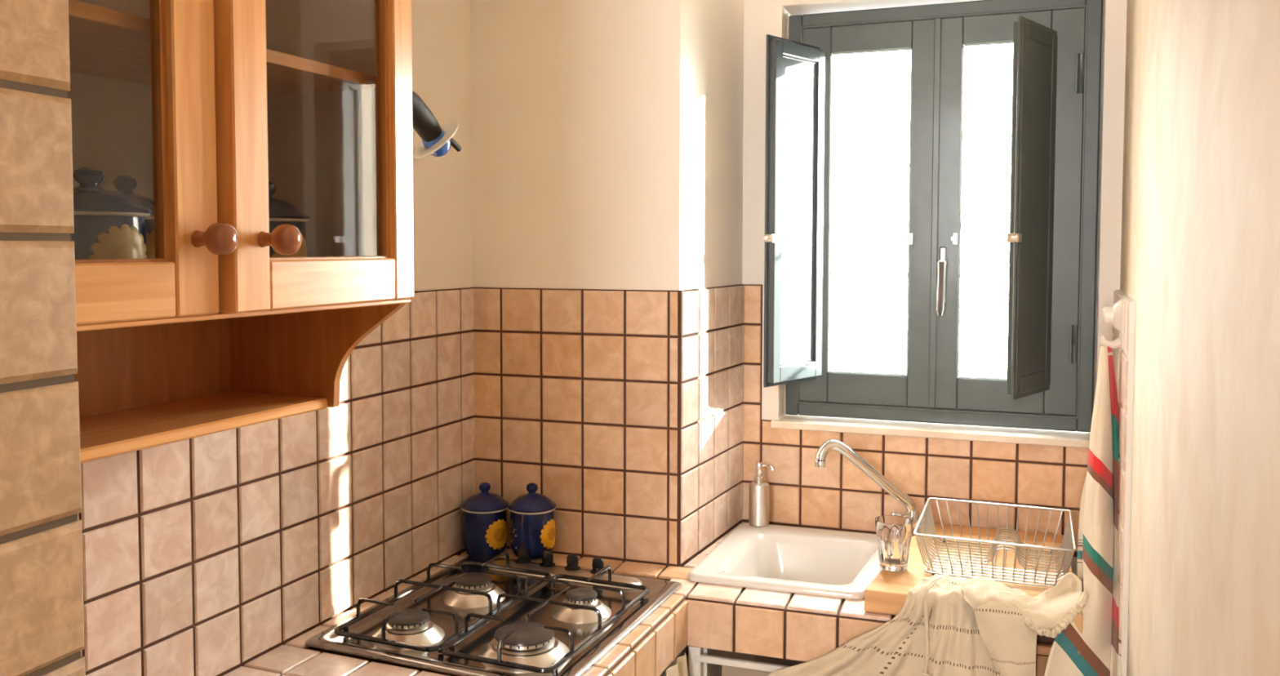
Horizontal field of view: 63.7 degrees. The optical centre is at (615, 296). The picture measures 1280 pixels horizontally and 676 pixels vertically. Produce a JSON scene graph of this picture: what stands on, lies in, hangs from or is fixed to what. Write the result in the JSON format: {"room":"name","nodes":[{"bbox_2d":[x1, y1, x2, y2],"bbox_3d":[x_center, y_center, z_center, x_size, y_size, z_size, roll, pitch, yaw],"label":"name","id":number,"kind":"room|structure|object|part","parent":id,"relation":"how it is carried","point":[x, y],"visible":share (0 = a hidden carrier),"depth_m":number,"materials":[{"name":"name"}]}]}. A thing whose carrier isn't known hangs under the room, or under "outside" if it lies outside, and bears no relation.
{"room":"kitchen","nodes":[
{"label":"kitchen","id":0,"kind":"room"},
{"bbox_2d":[0,0,85,675],"bbox_3d":[-1.173,0.246,-0.582,0.610,2.750,3.027,1,3,20],"label":"wall pillar","id":1,"kind":"structure","parent":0,"point":[42,612],"depth_m":0.70,"materials":[{"name":"tile"}]},
{"bbox_2d":[77,0,475,675],"bbox_3d":[-0.681,0.136,1.703,0.128,2.750,1.780,1,3,23],"label":"wall","id":2,"kind":"structure","parent":0,"point":[209,554],"depth_m":1.89,"materials":[{"name":"tile"}]},
{"bbox_2d":[66,0,413,462],"bbox_3d":[-0.580,-0.269,1.228,0.413,0.916,0.769,1,3,23],"label":"upper cabinet","id":3,"kind":"object","parent":2,"relation":"attached to","point":[204,104],"visible":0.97,"depth_m":1.44,"materials":[{"name":"beige wood"}]},
{"bbox_3d":[-0.767,-0.356,1.302,0.007,0.715,0.734,1,3,23],"label":"panel","id":4,"kind":"part","parent":3,"relation":"part of","materials":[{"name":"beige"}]},
{"bbox_2d":[71,167,152,259],"bbox_3d":[-0.614,-0.073,1.204,0.134,0.158,0.134,1,3,20],"label":"canister","id":5,"kind":"object","parent":3,"relation":"on","point":[108,224],"visible":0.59,"depth_m":1.17,"materials":[{"name":"blue ceramic"}]},
{"bbox_3d":[-0.614,-0.139,1.200,0.032,0.024,0.032,1,3,20],"label":"lid knob","id":6,"kind":"part","parent":5,"relation":"part of","materials":[{"name":"blue ceramic"}]},
{"bbox_3d":[-0.614,-0.114,1.202,0.134,0.031,0.134,1,3,20],"label":"lid","id":7,"kind":"part","parent":5,"relation":"part of","materials":[{"name":"blue ceramic"}]},
{"bbox_3d":[-0.541,-0.003,1.005,0.028,0.060,0.263,1,3,23],"label":"rail","id":8,"kind":"part","parent":3,"relation":"part of","materials":[{"name":"brown wood"}]},
{"bbox_2d":[113,175,155,258],"bbox_3d":[-0.640,-0.080,1.348,0.116,0.158,0.116,1,3,20],"label":"canister","id":9,"kind":"object","parent":3,"relation":"on","point":[125,184],"visible":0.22,"depth_m":1.33,"materials":[{"name":"blue ceramic"}]},
{"bbox_3d":[-0.640,-0.146,1.345,0.028,0.024,0.028,1,3,20],"label":"lid knob","id":10,"kind":"part","parent":9,"relation":"part of","materials":[{"name":"blue ceramic"}]},
{"bbox_3d":[-0.640,-0.120,1.346,0.116,0.031,0.116,1,3,20],"label":"lid","id":11,"kind":"part","parent":9,"relation":"part of","materials":[{"name":"blue ceramic"}]},
{"bbox_2d":[79,391,327,462],"bbox_3d":[-0.679,0.179,1.289,0.199,0.016,0.744,1,3,23],"label":"open shelf","id":12,"kind":"object","parent":3,"relation":"attached to","point":[108,429],"depth_m":1.43,"materials":[{"name":"brown wood"}]},
{"bbox_3d":[-0.442,-0.064,1.136,0.052,0.037,0.037,1,3,23],"label":"door knob","id":13,"kind":"part","parent":3,"relation":"part of","materials":[{"name":"brown wood"}]},
{"bbox_2d":[68,0,376,96],"bbox_3d":[-0.628,-0.304,1.246,0.294,0.017,0.734,1,3,23],"label":"shelf","id":14,"kind":"object","parent":3,"relation":"attached to","point":[109,48],"depth_m":1.35,"materials":[{"name":"brown wood"}]},
{"bbox_3d":[-0.395,-0.068,1.212,0.052,0.037,0.037,1,3,20],"label":"door knob","id":15,"kind":"part","parent":3,"relation":"part of","materials":[{"name":"brown wood"}]},
{"bbox_2d":[268,181,310,257],"bbox_3d":[-0.495,-0.085,1.460,0.121,0.158,0.121,1,3,20],"label":"canister","id":16,"kind":"object","parent":3,"relation":"on","point":[280,211],"visible":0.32,"depth_m":1.43,"materials":[{"name":"blue ceramic"}]},
{"bbox_3d":[-0.495,-0.152,1.457,0.029,0.024,0.029,1,3,20],"label":"lid knob","id":17,"kind":"part","parent":16,"relation":"part of","materials":[{"name":"blue stone"}]},
{"bbox_3d":[-0.495,-0.126,1.458,0.121,0.031,0.121,1,3,20],"label":"lid","id":18,"kind":"part","parent":16,"relation":"part of","materials":[{"name":"blue ceramic"}]},
{"bbox_3d":[-0.478,-0.370,1.588,0.318,0.748,0.017,1,3,23],"label":"panel","id":19,"kind":"part","parent":3,"relation":"part of","materials":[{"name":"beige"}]},
{"bbox_3d":[-0.379,-0.020,1.370,0.028,0.060,0.272,1,3,20],"label":"rail","id":20,"kind":"part","parent":3,"relation":"part of","materials":[{"name":"brown wood"}]},
{"bbox_2d":[412,90,461,159],"bbox_3d":[-0.307,-0.281,1.658,0.086,0.114,0.180,1,3,20],"label":"spotlight","id":21,"kind":"object","parent":3,"relation":"attached to","point":[437,140],"visible":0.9,"depth_m":1.66,"materials":[{"name":"black"}]},
{"bbox_3d":[-0.319,-0.291,1.633,0.043,0.084,0.122,1,3,20],"label":"arm","id":22,"kind":"part","parent":21,"relation":"part of","materials":[{"name":"black"}]},
{"bbox_3d":[-0.272,-0.258,1.720,0.011,0.027,0.042,1,3,26],"label":"switch lever","id":23,"kind":"part","parent":21,"relation":"part of","materials":[{"name":"black plastic"}]},
{"bbox_2d":[471,0,680,567],"bbox_3d":[-0.138,0.103,2.371,0.618,2.750,0.108,1,3,20],"label":"wall","id":24,"kind":"structure","parent":0,"point":[575,104],"depth_m":2.29,"materials":[{"name":"paint"}]},
{"bbox_2d":[678,0,744,669],"bbox_3d":[0.195,0.101,2.438,0.098,2.750,0.435,1,3,26],"label":"wall","id":25,"kind":"structure","parent":0,"point":[712,299],"depth_m":2.38,"materials":[{"name":"paint"}]},
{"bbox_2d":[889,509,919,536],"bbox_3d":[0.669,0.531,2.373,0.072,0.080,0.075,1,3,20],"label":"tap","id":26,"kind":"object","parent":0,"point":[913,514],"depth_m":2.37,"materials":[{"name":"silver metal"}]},
{"bbox_2d":[742,0,1127,591],"bbox_3d":[0.760,0.093,2.591,1.090,2.750,0.341,1,3,21],"label":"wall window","id":27,"kind":"structure","parent":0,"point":[839,495],"depth_m":2.48,"materials":[{"name":"paint"}]},
{"bbox_2d":[762,0,1102,431],"bbox_3d":[0.737,-0.194,2.417,0.727,1.011,0.319,1,3,21],"label":"window","id":28,"kind":"structure","parent":27,"relation":"attached to","point":[1051,238],"depth_m":2.45,"materials":[{"name":"grey paint"}]},
{"bbox_3d":[0.434,-0.202,2.489,0.022,0.826,0.219,3,4,44],"label":"frame","id":29,"kind":"part","parent":28,"relation":"part of","materials":[{"name":"grey paint"}]},
{"bbox_3d":[0.437,-0.202,2.492,0.006,0.746,0.156,3,4,44],"label":"panel","id":30,"kind":"part","parent":28,"relation":"part of","materials":[{"name":"grey"}]},
{"bbox_3d":[0.619,-0.201,2.546,0.323,0.938,0.015,1,3,21],"label":"sash","id":31,"kind":"part","parent":28,"relation":"part of","materials":[{"name":"grey paint"}]},
{"bbox_3d":[0.775,-0.022,2.447,0.020,0.133,0.044,1,3,21],"label":"handle","id":32,"kind":"part","parent":28,"relation":"part of","materials":[{"name":"silver metal"}]},
{"bbox_3d":[0.787,-0.053,2.478,0.016,0.137,0.010,1,3,21],"label":"handle plate","id":33,"kind":"part","parent":28,"relation":"part of","materials":[{"name":"silver metal"}]},
{"bbox_3d":[0.923,-0.195,2.430,0.322,0.938,0.015,1,3,21],"label":"sash","id":34,"kind":"part","parent":28,"relation":"part of","materials":[{"name":"grey paint"}]},
{"bbox_3d":[0.931,-0.193,2.304,0.022,0.826,0.219,3,4,42],"label":"frame","id":35,"kind":"part","parent":28,"relation":"part of","materials":[{"name":"grey paint"}]},
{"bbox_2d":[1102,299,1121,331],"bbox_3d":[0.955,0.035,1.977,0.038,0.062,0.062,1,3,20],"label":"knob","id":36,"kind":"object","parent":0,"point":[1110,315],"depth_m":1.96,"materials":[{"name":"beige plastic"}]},
{"bbox_2d":[1111,0,1279,675],"bbox_3d":[0.194,0.216,0.058,0.114,2.750,5.157,1,3,23],"label":"wall","id":37,"kind":"structure","parent":0,"point":[1197,368],"depth_m":0.94,"materials":[{"name":"paint"}]},
{"bbox_2d":[1098,299,1122,350],"bbox_3d":[0.954,0.052,1.978,0.045,0.096,0.062,1,3,20],"label":"wall hook","id":38,"kind":"object","parent":37,"relation":"attached to","point":[1110,315],"visible":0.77,"depth_m":1.97,"materials":[{"name":"beige plastic"}]},
{"bbox_2d":[1044,346,1122,675],"bbox_3d":[0.874,0.447,1.866,0.119,0.698,0.313,2,4,40],"label":"striped towel","id":39,"kind":"object","parent":38,"relation":"hanging from","point":[1097,645],"visible":0.8,"depth_m":1.90,"materials":[{"name":"fabric"}]},
{"bbox_3d":[0.953,0.070,1.978,0.045,0.060,0.026,1,3,20],"label":"hook arm","id":40,"kind":"part","parent":38,"relation":"part of","materials":[{"name":"beige plastic"}]},
{"bbox_3d":[-0.407,1.605,0.312,1.900,0.050,5.100,1,3,20],"label":"floor","id":41,"kind":"structure","parent":0,"visible":0},
{"bbox_2d":[659,646,686,675],"bbox_3d":[-0.336,1.122,1.592,0.460,0.790,1.400,1,3,23],"label":"base unit","id":42,"kind":"object","parent":41,"relation":"on","point":[684,651],"visible":0.02,"depth_m":2.06,"materials":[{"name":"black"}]},
{"bbox_2d":[223,522,1055,675],"bbox_3d":[0.041,0.664,1.662,1.381,0.103,1.993,1,3,20],"label":"countertop","id":43,"kind":"structure","parent":42,"relation":"on","point":[800,627],"depth_m":1.98,"materials":[{"name":"brown tile"}]},
{"bbox_2d":[459,482,509,556],"bbox_3d":[-0.295,0.499,2.331,0.112,0.160,0.112,1,3,20],"label":"canister","id":44,"kind":"object","parent":43,"relation":"on","point":[485,531],"visible":0.99,"depth_m":2.29,"materials":[{"name":"ceramic"}]},
{"bbox_3d":[-0.295,0.457,2.329,0.112,0.031,0.112,1,3,20],"label":"lid","id":45,"kind":"part","parent":44,"relation":"part of","materials":[{"name":"ceramic"}]},
{"bbox_3d":[-0.295,0.432,2.328,0.027,0.024,0.027,1,3,20],"label":"lid knob","id":46,"kind":"part","parent":44,"relation":"part of","materials":[{"name":"ceramic"}]},
{"bbox_2d":[305,547,681,675],"bbox_3d":[-0.203,0.568,1.948,0.500,0.060,0.562,1,3,23],"label":"gas hob","id":47,"kind":"object","parent":43,"relation":"in","point":[477,615],"visible":1,"depth_m":1.87,"materials":[{"name":"metal"}]},
{"bbox_3d":[-0.366,0.592,1.823,0.128,0.020,0.128,1,3,23],"label":"burner","id":48,"kind":"part","parent":47,"relation":"part of","materials":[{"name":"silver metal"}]},
{"bbox_3d":[-0.280,0.582,2.030,0.128,0.020,0.128,1,3,23],"label":"burner","id":49,"kind":"part","parent":47,"relation":"part of","materials":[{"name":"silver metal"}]},
{"bbox_3d":[-0.199,0.557,2.217,0.034,0.032,0.034,1,3,23],"label":"control knob","id":50,"kind":"part","parent":47,"relation":"part of","materials":[{"name":"black plastic"}]},
{"bbox_3d":[-0.154,0.596,1.744,0.156,0.020,0.156,1,3,23],"label":"burner","id":51,"kind":"part","parent":47,"relation":"part of","materials":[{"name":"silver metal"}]},
{"bbox_3d":[-0.145,0.558,2.194,0.034,0.032,0.034,1,3,23],"label":"control knob","id":52,"kind":"part","parent":47,"relation":"part of","materials":[{"name":"black plastic"}]},
{"bbox_3d":[-0.109,0.578,2.160,0.353,0.010,0.060,1,3,23],"label":"control panel","id":53,"kind":"part","parent":47,"relation":"part of","materials":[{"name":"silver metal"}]},
{"bbox_3d":[-0.090,0.559,2.170,0.034,0.032,0.034,1,3,23],"label":"control knob","id":54,"kind":"part","parent":47,"relation":"part of","materials":[{"name":"black plastic"}]},
{"bbox_3d":[-0.064,0.587,1.942,0.114,0.020,0.114,1,3,23],"label":"burner","id":55,"kind":"part","parent":47,"relation":"part of","materials":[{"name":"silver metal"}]},
{"bbox_3d":[-0.036,0.560,2.147,0.034,0.032,0.034,1,3,23],"label":"control knob","id":56,"kind":"part","parent":47,"relation":"part of","materials":[{"name":"black plastic"}]},
{"bbox_2d":[507,482,556,559],"bbox_3d":[-0.185,0.493,2.294,0.110,0.160,0.110,1,3,20],"label":"canister","id":57,"kind":"object","parent":43,"relation":"on","point":[532,522],"visible":0.98,"depth_m":2.25,"materials":[{"name":"ceramic"}]},
{"bbox_3d":[-0.185,0.452,2.292,0.110,0.031,0.110,1,3,20],"label":"lid","id":58,"kind":"part","parent":57,"relation":"part of","materials":[{"name":"ceramic"}]},
{"bbox_3d":[-0.185,0.426,2.291,0.026,0.024,0.026,1,3,20],"label":"lid knob","id":59,"kind":"part","parent":57,"relation":"part of","materials":[{"name":"ceramic"}]},
{"bbox_2d":[666,653,688,675],"bbox_3d":[0.002,1.068,1.699,0.038,0.700,0.752,1,3,23],"label":"curtain","id":60,"kind":"object","parent":43,"relation":"hanging from","point":[680,668],"visible":1,"depth_m":2.01,"materials":[{"name":"beige fabric"}]},
{"bbox_2d":[688,645,790,675],"bbox_3d":[0.333,1.095,2.027,0.392,0.784,0.018,1,3,20],"label":"rail","id":61,"kind":"object","parent":43,"relation":"attached to","point":[695,657],"visible":0.64,"depth_m":2.05,"materials":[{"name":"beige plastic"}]},
{"bbox_2d":[688,522,883,599],"bbox_3d":[0.412,0.647,2.285,0.408,0.158,0.446,1,3,20],"label":"sink","id":62,"kind":"object","parent":43,"relation":"in","point":[842,564],"visible":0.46,"depth_m":2.39,"materials":[{"name":"white ceramic"}]},
{"bbox_2d":[748,461,773,526],"bbox_3d":[0.353,0.480,2.522,0.052,0.154,0.051,-1,3,-15],"label":"soap dispenser","id":63,"kind":"object","parent":62,"relation":"on","point":[758,504],"visible":1,"depth_m":2.50,"materials":[{"name":"silver metal"}]},
{"bbox_2d":[748,481,769,526],"bbox_3d":[0.352,0.505,2.523,0.050,0.103,0.050,1,3,20],"label":"bottle","id":64,"kind":"object","parent":63,"relation":"attached to","point":[758,504],"depth_m":2.50,"materials":[{"name":"silver metal"}]},
{"bbox_2d":[814,440,919,536],"bbox_3d":[0.584,0.448,2.342,0.263,0.250,0.065,-1,3,-15],"label":"faucet","id":65,"kind":"object","parent":43,"relation":"on","point":[912,513],"visible":0.72,"depth_m":2.35,"materials":[{"name":"silver metal"}]},
{"bbox_2d":[864,523,1083,633],"bbox_3d":[0.743,0.568,2.143,0.384,0.044,0.539,1,3,20],"label":"wooden board","id":66,"kind":"object","parent":43,"relation":"on","point":[887,593],"visible":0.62,"depth_m":2.08,"materials":[{"name":"brown wood"}]},
{"bbox_2d":[875,515,913,572],"bbox_3d":[0.562,0.499,2.079,0.075,0.098,0.075,1,3,20],"label":"tumbler","id":67,"kind":"object","parent":66,"relation":"on","point":[893,532],"visible":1,"depth_m":2.06,"materials":[{"name":"clear glass"}]},
{"bbox_2d":[768,572,1088,675],"bbox_3d":[0.577,0.684,1.943,0.568,0.375,0.198,1,3,20],"label":"embroidered cloth","id":68,"kind":"object","parent":66,"relation":"on","point":[945,625],"visible":1,"depth_m":1.87,"materials":[{"name":"fabric"}]},
{"bbox_2d":[913,497,1076,587],"bbox_3d":[0.775,0.502,2.104,0.293,0.091,0.318,1,3,22],"label":"dish rack","id":69,"kind":"object","parent":66,"relation":"on","point":[1068,548],"visible":0.98,"depth_m":2.09,"materials":[{"name":"silver metal"}]},
{"bbox_2d":[702,598,1079,675],"bbox_3d":[0.580,1.047,2.208,0.700,0.882,0.538,1,3,20],"label":"base cabinet","id":70,"kind":"object","parent":41,"relation":"on","point":[1042,651],"visible":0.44,"depth_m":2.09,"materials":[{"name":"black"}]},
{"bbox_3d":[0.263,1.084,2.341,0.015,0.795,0.505,1,3,20],"label":"panel","id":71,"kind":"part","parent":70,"relation":"part of","materials":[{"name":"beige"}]},
{"bbox_3d":[0.668,1.079,2.443,0.680,0.795,0.020,1,3,20],"label":"panel","id":72,"kind":"part","parent":70,"relation":"part of","materials":[{"name":"beige tile"}]},
{"bbox_3d":[0.766,1.034,1.865,0.119,0.822,0.018,1,3,20],"label":"door","id":73,"kind":"part","parent":70,"relation":"part of","materials":[{"name":"brown wood"}]},
{"label":"outside","id":74,"kind":"structure","parent":0,"visible":0},
{"bbox_2d":[829,364,1006,377],"bbox_3d":[8.182,4.718,26.572,52.000,0.200,49.200,1,3,20],"label":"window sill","id":75,"kind":"structure","parent":74,"point":[992,374],"depth_m":49.11,"materials":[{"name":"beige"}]},
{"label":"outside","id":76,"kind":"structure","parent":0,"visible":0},
{"bbox_2d":[830,161,1010,373],"bbox_3d":[0.973,-0.012,2.903,1.200,0.730,0.010,1,3,21],"label":"railing","id":77,"kind":"object","parent":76,"point":[904,275],"visible":0.16,"depth_m":2.96,"materials":[{"name":"white metal"}]},
{"bbox_3d":[0.692,0.143,3.018,0.009,0.410,0.009,1,3,21],"label":"post","id":78,"kind":"part","parent":77,"relation":"part of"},
{"bbox_3d":[0.828,0.145,2.966,0.008,0.410,0.008,0,3,-2],"label":"post","id":79,"kind":"part","parent":77,"relation":"part of","materials":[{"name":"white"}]},
{"bbox_3d":[0.973,-0.061,2.900,1.200,0.010,0.010,1,3,21],"label":"rail","id":80,"kind":"part","parent":77,"relation":"part of","materials":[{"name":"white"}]},
{"bbox_3d":[0.973,-0.371,2.885,1.200,0.010,0.010,1,3,21],"label":"rail","id":81,"kind":"part","parent":77,"relation":"part of","materials":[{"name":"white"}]}
]}

